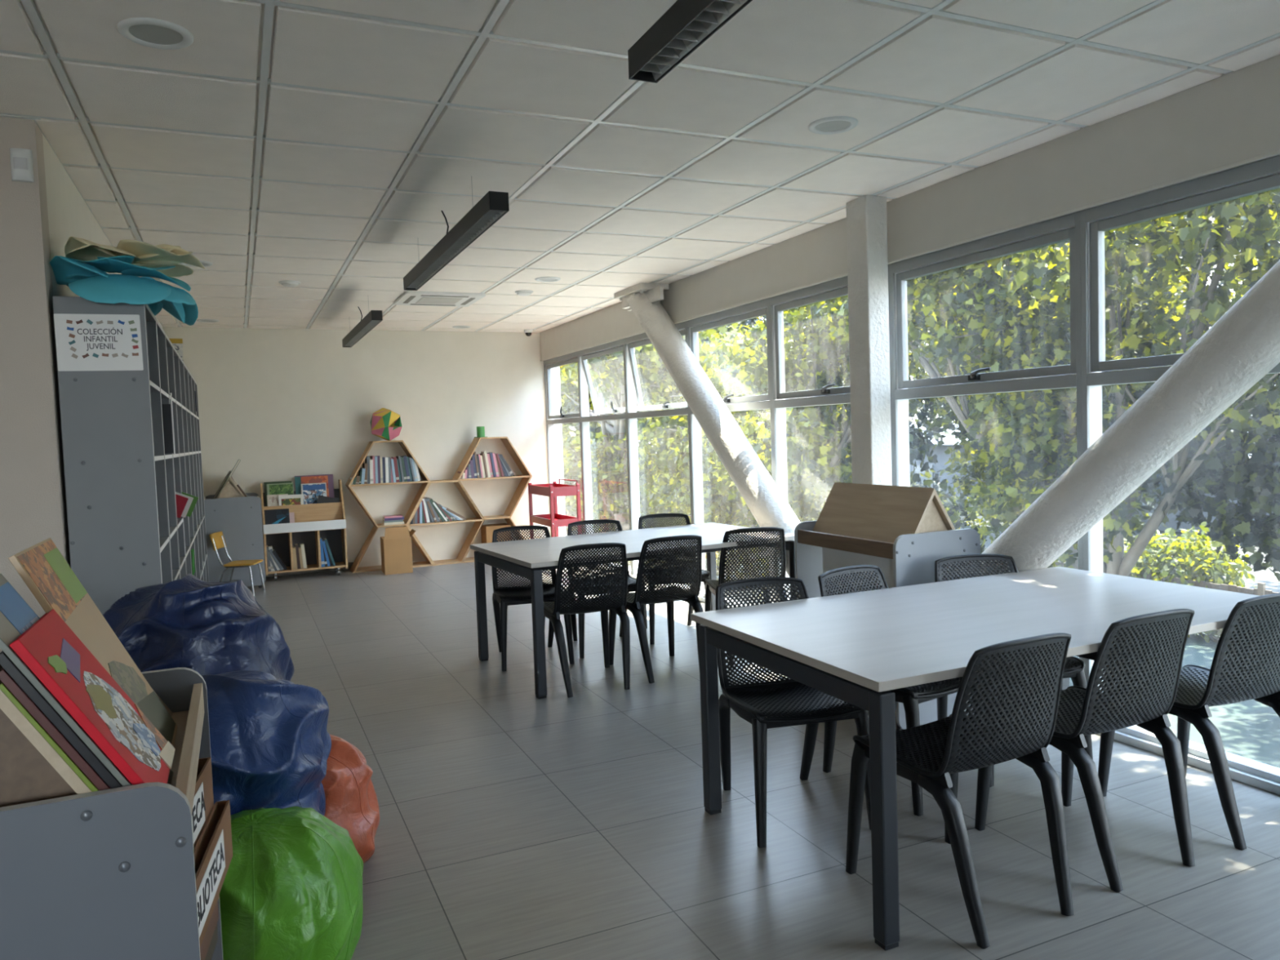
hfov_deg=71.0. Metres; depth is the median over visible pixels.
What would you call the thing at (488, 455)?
book
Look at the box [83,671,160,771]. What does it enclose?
picture
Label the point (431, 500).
book
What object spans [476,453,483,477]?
book
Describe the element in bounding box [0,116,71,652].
wall
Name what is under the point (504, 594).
chair
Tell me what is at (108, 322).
book
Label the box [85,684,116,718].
picture
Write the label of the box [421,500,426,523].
book
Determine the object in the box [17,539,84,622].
picture
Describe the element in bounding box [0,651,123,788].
book
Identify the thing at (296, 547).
book
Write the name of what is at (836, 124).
recessed light
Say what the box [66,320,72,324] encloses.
book
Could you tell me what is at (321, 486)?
picture
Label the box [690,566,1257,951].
table
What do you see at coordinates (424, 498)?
book
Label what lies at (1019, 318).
tree
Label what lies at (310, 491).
book
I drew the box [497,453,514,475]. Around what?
book
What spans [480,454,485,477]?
book
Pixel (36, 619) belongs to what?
picture
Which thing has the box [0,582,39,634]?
picture
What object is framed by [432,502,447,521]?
book
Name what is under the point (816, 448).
tree
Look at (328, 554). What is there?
book
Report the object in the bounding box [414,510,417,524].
book
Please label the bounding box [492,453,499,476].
book
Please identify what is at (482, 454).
book
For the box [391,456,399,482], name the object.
book
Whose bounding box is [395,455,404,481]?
book
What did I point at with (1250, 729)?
court
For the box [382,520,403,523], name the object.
book
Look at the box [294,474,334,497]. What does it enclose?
book
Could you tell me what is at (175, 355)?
bookcase
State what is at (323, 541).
book
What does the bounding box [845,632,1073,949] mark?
chair
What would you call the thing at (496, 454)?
book
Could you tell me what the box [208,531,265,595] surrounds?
chair
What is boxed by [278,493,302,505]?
book
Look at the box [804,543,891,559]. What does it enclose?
tray
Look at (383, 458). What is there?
book
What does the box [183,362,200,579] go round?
bookcase
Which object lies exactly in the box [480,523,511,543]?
cardboard box
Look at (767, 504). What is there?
diagonal beam
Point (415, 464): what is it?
book
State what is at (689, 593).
chair
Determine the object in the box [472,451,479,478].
book
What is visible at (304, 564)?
book
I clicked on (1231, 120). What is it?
wall
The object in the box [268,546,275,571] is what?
book
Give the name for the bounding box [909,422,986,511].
house
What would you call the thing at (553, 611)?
chair
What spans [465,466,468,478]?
book
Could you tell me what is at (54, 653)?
book
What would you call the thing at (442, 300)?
grille
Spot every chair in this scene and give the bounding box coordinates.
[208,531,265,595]
[491,524,574,671]
[543,542,630,697]
[567,519,646,658]
[608,534,703,683]
[638,513,713,644]
[704,527,787,663]
[715,577,871,848]
[817,564,993,816]
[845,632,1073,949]
[934,553,1093,786]
[974,608,1195,892]
[1097,592,1279,850]
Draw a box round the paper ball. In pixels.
[369,408,402,440]
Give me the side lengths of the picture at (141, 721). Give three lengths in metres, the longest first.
0.101 x 0.073 x 0.001 m
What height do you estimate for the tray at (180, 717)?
0.015 m
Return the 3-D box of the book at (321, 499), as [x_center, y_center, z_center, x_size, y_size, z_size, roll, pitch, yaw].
[-3.309,0.257,9.502,0.247,0.203,0.034,-3,3,-24]
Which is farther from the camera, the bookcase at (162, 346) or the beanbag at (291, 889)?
the bookcase at (162, 346)
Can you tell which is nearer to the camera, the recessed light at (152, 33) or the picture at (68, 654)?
the picture at (68, 654)
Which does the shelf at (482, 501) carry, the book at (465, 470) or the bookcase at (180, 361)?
the book at (465, 470)
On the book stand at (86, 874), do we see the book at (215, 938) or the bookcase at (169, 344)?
the book at (215, 938)
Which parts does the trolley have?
post, post, post, handle, post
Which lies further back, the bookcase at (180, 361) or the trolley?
the trolley
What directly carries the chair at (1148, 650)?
on the floor
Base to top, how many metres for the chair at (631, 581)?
0.817 m
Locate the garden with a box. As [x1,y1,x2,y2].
[593,503,1279,592]
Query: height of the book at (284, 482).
0.353 m
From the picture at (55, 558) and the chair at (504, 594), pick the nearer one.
the picture at (55, 558)
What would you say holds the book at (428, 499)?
on the shelf at (482, 501)
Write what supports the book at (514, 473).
on the shelf at (482, 501)
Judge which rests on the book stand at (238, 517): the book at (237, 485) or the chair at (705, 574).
the book at (237, 485)
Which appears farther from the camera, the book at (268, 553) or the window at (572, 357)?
the window at (572, 357)
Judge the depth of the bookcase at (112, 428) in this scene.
3.50 m
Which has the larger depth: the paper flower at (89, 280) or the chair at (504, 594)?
the chair at (504, 594)
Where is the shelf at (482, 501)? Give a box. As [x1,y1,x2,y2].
[345,436,532,573]
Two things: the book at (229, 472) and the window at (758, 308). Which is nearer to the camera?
the window at (758, 308)
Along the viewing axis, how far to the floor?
3.13 m
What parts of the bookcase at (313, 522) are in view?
panel, panel, shelf, shelf, panel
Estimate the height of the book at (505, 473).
0.258 m
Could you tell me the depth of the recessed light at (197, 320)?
8.69 m
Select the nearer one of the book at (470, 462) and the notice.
the notice
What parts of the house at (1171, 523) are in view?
pane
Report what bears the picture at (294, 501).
attached to the book at (286, 500)
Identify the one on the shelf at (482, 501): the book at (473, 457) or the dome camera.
the book at (473, 457)
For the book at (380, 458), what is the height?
0.281 m
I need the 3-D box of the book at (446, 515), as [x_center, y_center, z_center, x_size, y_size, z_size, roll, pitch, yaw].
[-2.223,0.350,10.061,0.188,0.227,0.162,-3,3,-24]
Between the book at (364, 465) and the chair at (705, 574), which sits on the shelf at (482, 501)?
the book at (364, 465)
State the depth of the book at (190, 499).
5.13 m
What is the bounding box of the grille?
[415,297,462,304]
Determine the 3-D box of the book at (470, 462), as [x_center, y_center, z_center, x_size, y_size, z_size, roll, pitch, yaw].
[-1.926,-0.124,10.182,0.048,0.207,0.169,-3,3,-24]
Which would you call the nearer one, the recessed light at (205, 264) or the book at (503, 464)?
the recessed light at (205, 264)
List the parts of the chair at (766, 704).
leg, leg, backrest, seat frame, seat, leg, leg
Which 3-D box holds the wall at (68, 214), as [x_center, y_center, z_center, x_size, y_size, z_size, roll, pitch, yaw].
[-3.616,-0.129,6.296,0.200,3.028,6.150,-3,3,-24]
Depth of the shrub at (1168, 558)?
17.34 m
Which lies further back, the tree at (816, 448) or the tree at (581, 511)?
the tree at (581, 511)
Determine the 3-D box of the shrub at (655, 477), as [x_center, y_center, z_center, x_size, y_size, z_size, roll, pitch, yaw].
[1.067,0.705,31.767,4.002,3.182,7.440,-3,3,-24]
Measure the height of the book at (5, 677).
0.274 m
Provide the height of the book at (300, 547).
0.222 m
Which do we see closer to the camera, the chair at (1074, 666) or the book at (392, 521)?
the chair at (1074, 666)
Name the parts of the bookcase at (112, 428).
shelf, shelf, panel, shelf, shelf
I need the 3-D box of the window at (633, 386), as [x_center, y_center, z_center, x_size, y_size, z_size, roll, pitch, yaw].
[0.218,-0.180,7.996,0.172,2.290,1.290,-3,3,-24]
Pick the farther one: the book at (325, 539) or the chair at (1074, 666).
the book at (325, 539)
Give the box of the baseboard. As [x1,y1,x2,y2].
[265,562,353,577]
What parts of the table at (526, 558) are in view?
leg, leg, apron frame, leg, leg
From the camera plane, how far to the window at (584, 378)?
9.64 m
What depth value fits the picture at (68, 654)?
1.40 m
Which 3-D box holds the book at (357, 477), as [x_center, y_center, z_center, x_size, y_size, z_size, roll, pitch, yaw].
[-3.054,-0.003,9.678,0.051,0.094,0.158,-3,3,-24]
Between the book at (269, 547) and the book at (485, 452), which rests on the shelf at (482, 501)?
the book at (485, 452)
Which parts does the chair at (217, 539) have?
backrest, leg, seat rail, seat rail, leg, seat, leg, leg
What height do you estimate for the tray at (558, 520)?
0.075 m
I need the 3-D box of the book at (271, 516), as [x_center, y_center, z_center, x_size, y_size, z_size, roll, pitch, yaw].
[-3.733,0.415,9.229,0.236,0.227,0.053,-3,3,-24]
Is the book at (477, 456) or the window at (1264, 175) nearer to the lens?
the window at (1264, 175)
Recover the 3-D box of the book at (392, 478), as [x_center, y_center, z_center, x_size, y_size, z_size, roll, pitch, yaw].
[-2.725,-0.108,9.820,0.021,0.266,0.138,-2,3,-24]
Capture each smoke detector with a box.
[278,280,300,287]
[515,289,533,295]
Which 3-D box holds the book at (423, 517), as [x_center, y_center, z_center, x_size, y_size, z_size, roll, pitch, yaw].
[-2.422,0.353,9.974,0.034,0.243,0.140,-1,3,-24]
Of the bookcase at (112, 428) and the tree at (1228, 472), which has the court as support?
the tree at (1228, 472)
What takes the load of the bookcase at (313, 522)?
on the floor
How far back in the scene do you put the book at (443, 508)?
10.03 m
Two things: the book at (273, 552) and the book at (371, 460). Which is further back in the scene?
the book at (371, 460)
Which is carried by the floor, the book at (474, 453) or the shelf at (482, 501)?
the shelf at (482, 501)
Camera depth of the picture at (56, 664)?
1.33 m
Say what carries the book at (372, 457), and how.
on the shelf at (482, 501)
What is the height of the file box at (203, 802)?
0.296 m
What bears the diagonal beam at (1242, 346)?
on the floor
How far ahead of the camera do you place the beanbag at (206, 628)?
3.15 m
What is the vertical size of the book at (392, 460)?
0.256 m
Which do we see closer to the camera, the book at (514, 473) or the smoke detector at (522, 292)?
the smoke detector at (522, 292)
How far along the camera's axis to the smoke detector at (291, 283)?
6.76 m
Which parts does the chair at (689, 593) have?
leg, leg, seat, seat frame, backrest, leg, leg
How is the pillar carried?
on the floor
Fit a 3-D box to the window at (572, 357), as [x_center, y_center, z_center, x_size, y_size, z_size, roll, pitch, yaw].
[-0.840,-0.263,10.255,0.118,2.290,1.180,-3,3,-24]
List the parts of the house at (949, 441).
pane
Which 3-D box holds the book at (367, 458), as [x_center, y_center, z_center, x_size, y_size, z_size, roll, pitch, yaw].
[-2.955,-0.110,9.723,0.039,0.297,0.156,-3,3,-24]
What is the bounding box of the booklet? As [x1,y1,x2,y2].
[161,392,175,454]
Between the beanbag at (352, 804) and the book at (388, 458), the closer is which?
the beanbag at (352, 804)
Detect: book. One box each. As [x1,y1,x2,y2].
[0,573,173,786]
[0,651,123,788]
[0,667,111,791]
[0,683,99,791]
[8,537,177,746]
[9,608,175,785]
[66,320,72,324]
[66,326,74,330]
[75,319,83,324]
[106,320,113,324]
[175,492,193,517]
[175,493,188,518]
[182,492,198,516]
[200,898,218,959]
[204,924,217,959]
[213,471,231,498]
[215,458,240,498]
[236,483,247,497]
[263,480,291,506]
[264,508,289,524]
[266,483,293,494]
[266,493,288,506]
[266,545,271,571]
[266,549,277,571]
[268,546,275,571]
[268,548,283,570]
[268,549,279,570]
[271,548,287,569]
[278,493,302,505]
[278,504,294,523]
[292,546,297,569]
[293,543,300,568]
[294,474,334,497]
[297,546,303,568]
[299,543,306,568]
[301,482,326,504]
[316,495,339,503]
[320,537,324,567]
[322,538,329,566]
[322,540,327,566]
[323,537,335,565]
[324,542,333,565]
[355,475,359,484]
[358,470,362,484]
[360,467,364,484]
[362,463,367,484]
[364,456,369,484]
[368,459,373,484]
[370,455,375,483]
[374,456,377,483]
[375,455,380,483]
[379,457,382,483]
[382,457,385,483]
[382,514,402,518]
[382,516,404,520]
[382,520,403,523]
[382,521,404,524]
[384,457,388,483]
[387,457,391,482]
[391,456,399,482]
[391,457,393,482]
[391,458,395,482]
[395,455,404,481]
[396,458,401,482]
[400,455,410,481]
[400,457,407,481]
[406,456,413,481]
[408,457,415,481]
[411,458,417,481]
[413,457,420,480]
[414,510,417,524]
[417,506,419,523]
[418,502,422,523]
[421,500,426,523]
[422,497,434,522]
[422,498,430,523]
[422,507,425,523]
[426,497,439,522]
[426,501,437,522]
[429,497,444,521]
[432,501,449,521]
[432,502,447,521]
[435,502,451,520]
[438,504,454,520]
[442,506,460,520]
[444,506,466,519]
[463,469,466,478]
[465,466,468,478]
[466,463,471,478]
[468,459,474,478]
[470,454,477,478]
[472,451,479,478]
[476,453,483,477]
[476,455,481,478]
[479,453,488,477]
[480,451,490,477]
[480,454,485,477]
[487,452,496,477]
[487,453,493,477]
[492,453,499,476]
[494,453,503,476]
[495,454,502,476]
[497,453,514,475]
[498,454,507,476]
[498,454,511,476]
[505,460,515,475]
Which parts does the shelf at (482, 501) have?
panel, hexagon frame, trapezoid frame, panel, panel, hexagon frame, panel, panel, hexagon frame, trapezoid frame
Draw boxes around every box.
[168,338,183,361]
[191,757,219,899]
[194,800,232,947]
[380,526,416,574]
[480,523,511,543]
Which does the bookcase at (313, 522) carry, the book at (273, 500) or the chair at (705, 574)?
the book at (273, 500)
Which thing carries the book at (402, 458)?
on the shelf at (482, 501)
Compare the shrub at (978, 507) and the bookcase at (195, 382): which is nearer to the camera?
the bookcase at (195, 382)
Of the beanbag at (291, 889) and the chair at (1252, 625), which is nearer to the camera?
the beanbag at (291, 889)
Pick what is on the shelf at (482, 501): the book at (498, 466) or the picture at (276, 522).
the book at (498, 466)
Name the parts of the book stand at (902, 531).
panel, panel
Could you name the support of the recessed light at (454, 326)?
in the ceiling
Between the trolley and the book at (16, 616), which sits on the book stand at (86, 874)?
the book at (16, 616)
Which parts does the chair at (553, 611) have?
leg, seat, seat frame, backrest, leg, leg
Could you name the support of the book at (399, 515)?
on the book at (402, 517)
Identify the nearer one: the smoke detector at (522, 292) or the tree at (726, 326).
the smoke detector at (522, 292)
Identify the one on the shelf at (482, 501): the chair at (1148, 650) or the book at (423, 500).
the book at (423, 500)
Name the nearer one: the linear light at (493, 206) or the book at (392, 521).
the linear light at (493, 206)
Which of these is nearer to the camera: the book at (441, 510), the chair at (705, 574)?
the chair at (705, 574)
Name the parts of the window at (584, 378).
sash, handle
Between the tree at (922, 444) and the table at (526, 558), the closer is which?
the table at (526, 558)
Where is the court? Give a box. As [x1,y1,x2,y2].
[572,524,1279,768]
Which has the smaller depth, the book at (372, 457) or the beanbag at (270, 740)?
the beanbag at (270, 740)
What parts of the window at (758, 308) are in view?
handle, sash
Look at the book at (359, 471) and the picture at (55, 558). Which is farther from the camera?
the book at (359, 471)
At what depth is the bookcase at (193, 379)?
7.73 m
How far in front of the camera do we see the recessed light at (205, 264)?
6.00 m
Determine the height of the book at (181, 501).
0.150 m
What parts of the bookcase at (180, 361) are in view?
shelf, panel, shelf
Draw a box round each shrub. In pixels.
[640,458,683,519]
[914,483,1017,528]
[1124,521,1257,588]
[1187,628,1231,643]
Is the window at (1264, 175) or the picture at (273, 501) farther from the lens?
the picture at (273, 501)
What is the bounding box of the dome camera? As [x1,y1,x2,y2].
[524,328,533,336]
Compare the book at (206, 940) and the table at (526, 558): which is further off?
the table at (526, 558)
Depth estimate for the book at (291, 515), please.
9.32 m
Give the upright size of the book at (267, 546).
0.258 m
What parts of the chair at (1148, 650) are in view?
leg, seat, leg, seat frame, leg, backrest, leg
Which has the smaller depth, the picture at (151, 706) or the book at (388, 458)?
the picture at (151, 706)
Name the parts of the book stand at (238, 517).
panel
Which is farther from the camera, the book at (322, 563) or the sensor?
the book at (322, 563)
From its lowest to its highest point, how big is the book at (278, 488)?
0.334 m
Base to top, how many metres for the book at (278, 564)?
0.234 m
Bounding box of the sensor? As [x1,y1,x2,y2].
[9,147,34,182]
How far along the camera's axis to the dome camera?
10.34 m
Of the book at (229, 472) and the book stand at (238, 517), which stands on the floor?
the book stand at (238, 517)
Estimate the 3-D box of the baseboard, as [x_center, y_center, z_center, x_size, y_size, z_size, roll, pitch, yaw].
[-2.912,0.930,10.019,4.010,0.075,0.012,-3,3,-24]
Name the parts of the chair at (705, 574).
leg, leg, backrest, seat frame, seat, leg, leg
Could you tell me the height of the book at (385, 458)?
0.280 m
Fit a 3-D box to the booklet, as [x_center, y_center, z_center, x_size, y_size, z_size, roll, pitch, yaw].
[-2.242,-0.259,4.160,0.136,0.286,0.040,-3,3,-24]
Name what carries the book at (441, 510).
on the shelf at (482, 501)
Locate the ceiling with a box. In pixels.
[0,0,1279,332]
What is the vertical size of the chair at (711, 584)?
0.817 m
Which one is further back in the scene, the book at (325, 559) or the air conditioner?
the book at (325, 559)
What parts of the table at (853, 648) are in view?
leg, leg, apron frame, leg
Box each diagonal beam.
[613,282,799,576]
[980,259,1279,574]
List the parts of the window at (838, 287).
sash, handle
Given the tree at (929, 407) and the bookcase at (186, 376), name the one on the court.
the tree at (929, 407)
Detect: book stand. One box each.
[0,613,222,959]
[204,475,265,588]
[794,482,980,730]
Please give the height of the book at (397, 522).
0.024 m
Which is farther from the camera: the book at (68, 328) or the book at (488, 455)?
the book at (488, 455)
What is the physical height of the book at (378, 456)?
0.295 m
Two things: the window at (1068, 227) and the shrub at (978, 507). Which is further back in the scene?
the shrub at (978, 507)
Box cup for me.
[474,426,487,437]
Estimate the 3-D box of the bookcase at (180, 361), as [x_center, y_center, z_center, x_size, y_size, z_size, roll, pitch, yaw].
[-3.112,0.198,5.868,0.305,1.985,0.574,-3,3,-24]
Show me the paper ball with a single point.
(385, 424)
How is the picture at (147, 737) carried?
attached to the book at (54, 653)
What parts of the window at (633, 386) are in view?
sash, handle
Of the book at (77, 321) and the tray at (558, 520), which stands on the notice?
the book at (77, 321)
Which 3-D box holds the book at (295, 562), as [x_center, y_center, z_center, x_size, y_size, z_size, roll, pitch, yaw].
[-3.606,0.810,9.355,0.041,0.225,0.160,-3,3,-24]
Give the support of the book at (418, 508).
on the shelf at (482, 501)
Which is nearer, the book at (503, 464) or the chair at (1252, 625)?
the chair at (1252, 625)
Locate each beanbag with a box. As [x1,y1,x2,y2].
[102,573,294,680]
[201,670,331,815]
[219,806,363,959]
[321,733,379,862]
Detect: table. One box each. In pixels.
[470,522,795,698]
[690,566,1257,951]
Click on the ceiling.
(315, 144)
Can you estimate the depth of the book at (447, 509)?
10.04 m
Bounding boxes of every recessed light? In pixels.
[116,17,194,49]
[179,260,213,266]
[196,319,219,322]
[452,325,471,328]
[534,276,560,282]
[808,115,857,134]
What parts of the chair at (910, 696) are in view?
leg, backrest, leg, seat frame, seat, leg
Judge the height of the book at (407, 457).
0.274 m
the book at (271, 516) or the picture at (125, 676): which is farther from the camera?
the book at (271, 516)
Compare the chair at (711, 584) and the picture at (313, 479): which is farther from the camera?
the picture at (313, 479)
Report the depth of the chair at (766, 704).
3.30 m
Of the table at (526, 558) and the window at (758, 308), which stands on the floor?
the table at (526, 558)
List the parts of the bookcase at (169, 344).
shelf, shelf, panel, shelf, shelf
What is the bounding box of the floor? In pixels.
[247,561,1279,959]
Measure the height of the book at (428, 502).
0.245 m
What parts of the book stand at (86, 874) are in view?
panel, panel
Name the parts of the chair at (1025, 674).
leg, seat, leg, leg, seat frame, backrest, leg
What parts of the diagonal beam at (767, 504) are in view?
gusset plate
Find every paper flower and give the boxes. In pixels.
[48,255,198,325]
[64,236,204,276]
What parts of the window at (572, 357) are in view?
handle, sash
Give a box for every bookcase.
[52,296,172,614]
[155,318,180,581]
[165,333,186,578]
[173,346,191,573]
[178,355,196,577]
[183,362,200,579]
[187,368,204,581]
[191,374,206,581]
[194,379,208,582]
[260,479,347,581]
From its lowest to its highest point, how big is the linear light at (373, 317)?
0.270 m
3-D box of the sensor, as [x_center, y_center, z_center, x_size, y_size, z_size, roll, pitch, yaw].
[-2.277,-1.161,3.300,0.068,0.116,0.039,-3,3,-24]
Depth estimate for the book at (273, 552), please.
9.22 m
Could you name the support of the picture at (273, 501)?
attached to the book at (273, 500)
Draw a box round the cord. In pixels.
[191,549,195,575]
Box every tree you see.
[559,328,742,595]
[562,366,659,535]
[569,442,678,533]
[622,298,970,603]
[639,325,846,524]
[656,302,993,554]
[811,188,1279,688]
[909,204,1267,568]
[924,369,1157,546]
[1138,204,1279,581]
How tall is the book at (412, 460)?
0.254 m
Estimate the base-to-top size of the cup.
0.125 m
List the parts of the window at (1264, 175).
sash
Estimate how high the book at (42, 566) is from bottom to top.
0.413 m
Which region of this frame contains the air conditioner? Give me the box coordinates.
[394,290,485,306]
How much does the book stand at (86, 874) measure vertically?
1.099 m
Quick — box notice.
[53,313,143,371]
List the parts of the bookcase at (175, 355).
shelf, shelf, shelf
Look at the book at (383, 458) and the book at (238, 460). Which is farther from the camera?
the book at (383, 458)
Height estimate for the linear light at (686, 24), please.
0.270 m
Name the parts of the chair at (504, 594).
leg, leg, backrest, seat frame, seat, leg, leg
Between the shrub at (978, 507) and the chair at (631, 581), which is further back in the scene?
the shrub at (978, 507)
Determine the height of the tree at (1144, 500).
8.967 m
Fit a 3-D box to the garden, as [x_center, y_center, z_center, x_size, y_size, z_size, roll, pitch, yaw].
[36.239,0.320,49.228,73.800,0.200,180.000,-3,3,-24]
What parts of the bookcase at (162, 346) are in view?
shelf, shelf, shelf, shelf, shelf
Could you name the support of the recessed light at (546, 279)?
in the ceiling
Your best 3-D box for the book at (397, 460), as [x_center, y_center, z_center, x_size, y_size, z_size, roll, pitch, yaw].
[-2.659,-0.106,9.856,0.051,0.255,0.146,-3,3,-24]
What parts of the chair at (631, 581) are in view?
leg, leg, backrest, seat, seat frame, leg, leg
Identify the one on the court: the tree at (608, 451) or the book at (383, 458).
the tree at (608, 451)
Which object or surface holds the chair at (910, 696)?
on the floor
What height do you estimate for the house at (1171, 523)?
3.500 m
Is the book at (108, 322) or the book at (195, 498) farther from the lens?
the book at (195, 498)
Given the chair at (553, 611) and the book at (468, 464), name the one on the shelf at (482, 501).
the book at (468, 464)
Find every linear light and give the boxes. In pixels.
[342,304,382,347]
[403,176,509,290]
[627,0,752,83]
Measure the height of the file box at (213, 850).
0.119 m
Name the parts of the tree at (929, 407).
crown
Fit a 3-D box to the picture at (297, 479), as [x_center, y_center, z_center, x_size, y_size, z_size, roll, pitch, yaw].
[-3.613,0.159,9.503,0.062,0.385,0.003,-3,-5,-24]
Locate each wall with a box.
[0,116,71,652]
[42,133,162,327]
[162,325,565,562]
[540,54,1279,361]
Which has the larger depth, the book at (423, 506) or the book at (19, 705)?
the book at (423, 506)
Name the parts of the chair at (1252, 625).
leg, leg, seat, leg, seat frame, backrest, leg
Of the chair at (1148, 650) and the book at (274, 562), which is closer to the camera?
the chair at (1148, 650)
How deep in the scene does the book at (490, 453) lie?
10.20 m
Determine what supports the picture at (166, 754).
attached to the book at (54, 653)
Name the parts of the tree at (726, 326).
crown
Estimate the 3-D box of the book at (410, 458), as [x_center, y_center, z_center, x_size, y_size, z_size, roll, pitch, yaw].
[-2.527,-0.119,9.896,0.059,0.267,0.150,-3,3,-24]
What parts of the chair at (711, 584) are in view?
leg, leg, seat, seat frame, backrest, leg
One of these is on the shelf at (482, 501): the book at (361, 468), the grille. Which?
the book at (361, 468)
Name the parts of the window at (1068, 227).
handle, sash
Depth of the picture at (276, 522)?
9.22 m
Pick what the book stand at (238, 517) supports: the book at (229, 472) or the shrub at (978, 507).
the book at (229, 472)
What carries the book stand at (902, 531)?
on the floor
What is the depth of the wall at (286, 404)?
9.87 m
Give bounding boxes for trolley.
[528,478,581,538]
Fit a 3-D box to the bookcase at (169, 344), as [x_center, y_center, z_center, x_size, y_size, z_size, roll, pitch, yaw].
[-2.640,0.237,4.820,0.305,1.985,0.574,-3,3,-24]
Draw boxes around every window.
[543,351,584,537]
[577,338,639,576]
[623,320,692,588]
[686,297,777,607]
[768,264,893,602]
[889,211,1084,701]
[1080,155,1279,795]
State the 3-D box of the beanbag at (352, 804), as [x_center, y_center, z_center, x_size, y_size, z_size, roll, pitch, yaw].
[-1.140,1.067,2.966,0.531,0.425,0.504,-1,3,15]
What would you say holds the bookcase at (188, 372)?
on the floor
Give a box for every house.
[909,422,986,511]
[1133,430,1273,536]
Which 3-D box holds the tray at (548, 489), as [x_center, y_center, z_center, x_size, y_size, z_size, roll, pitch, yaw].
[-0.962,0.108,9.950,0.323,0.100,0.788,-3,3,-24]
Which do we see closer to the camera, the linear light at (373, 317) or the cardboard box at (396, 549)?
the linear light at (373, 317)
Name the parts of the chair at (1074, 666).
leg, backrest, leg, seat frame, seat, leg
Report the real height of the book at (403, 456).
0.286 m
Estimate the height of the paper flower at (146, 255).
0.085 m
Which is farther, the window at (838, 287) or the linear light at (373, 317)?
the linear light at (373, 317)
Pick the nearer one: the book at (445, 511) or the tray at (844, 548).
the tray at (844, 548)
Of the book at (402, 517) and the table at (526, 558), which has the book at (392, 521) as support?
the book at (402, 517)
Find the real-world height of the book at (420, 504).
0.240 m
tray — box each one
[170,710,188,786]
[528,483,577,496]
[530,513,577,527]
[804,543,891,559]
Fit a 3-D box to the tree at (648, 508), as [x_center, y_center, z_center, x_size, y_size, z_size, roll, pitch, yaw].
[-2.588,-0.926,24.840,5.750,7.400,7.483,-3,3,-24]
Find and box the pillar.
[845,195,892,485]
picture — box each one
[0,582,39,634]
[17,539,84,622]
[21,616,39,632]
[43,547,87,603]
[47,654,67,674]
[60,638,79,682]
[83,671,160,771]
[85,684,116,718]
[107,660,147,708]
[133,723,160,755]
[134,703,167,749]
[137,691,175,743]
[159,741,175,768]
[269,496,279,506]
[272,516,285,524]
[280,497,301,505]
[294,476,301,494]
[301,475,328,497]
[302,484,325,490]

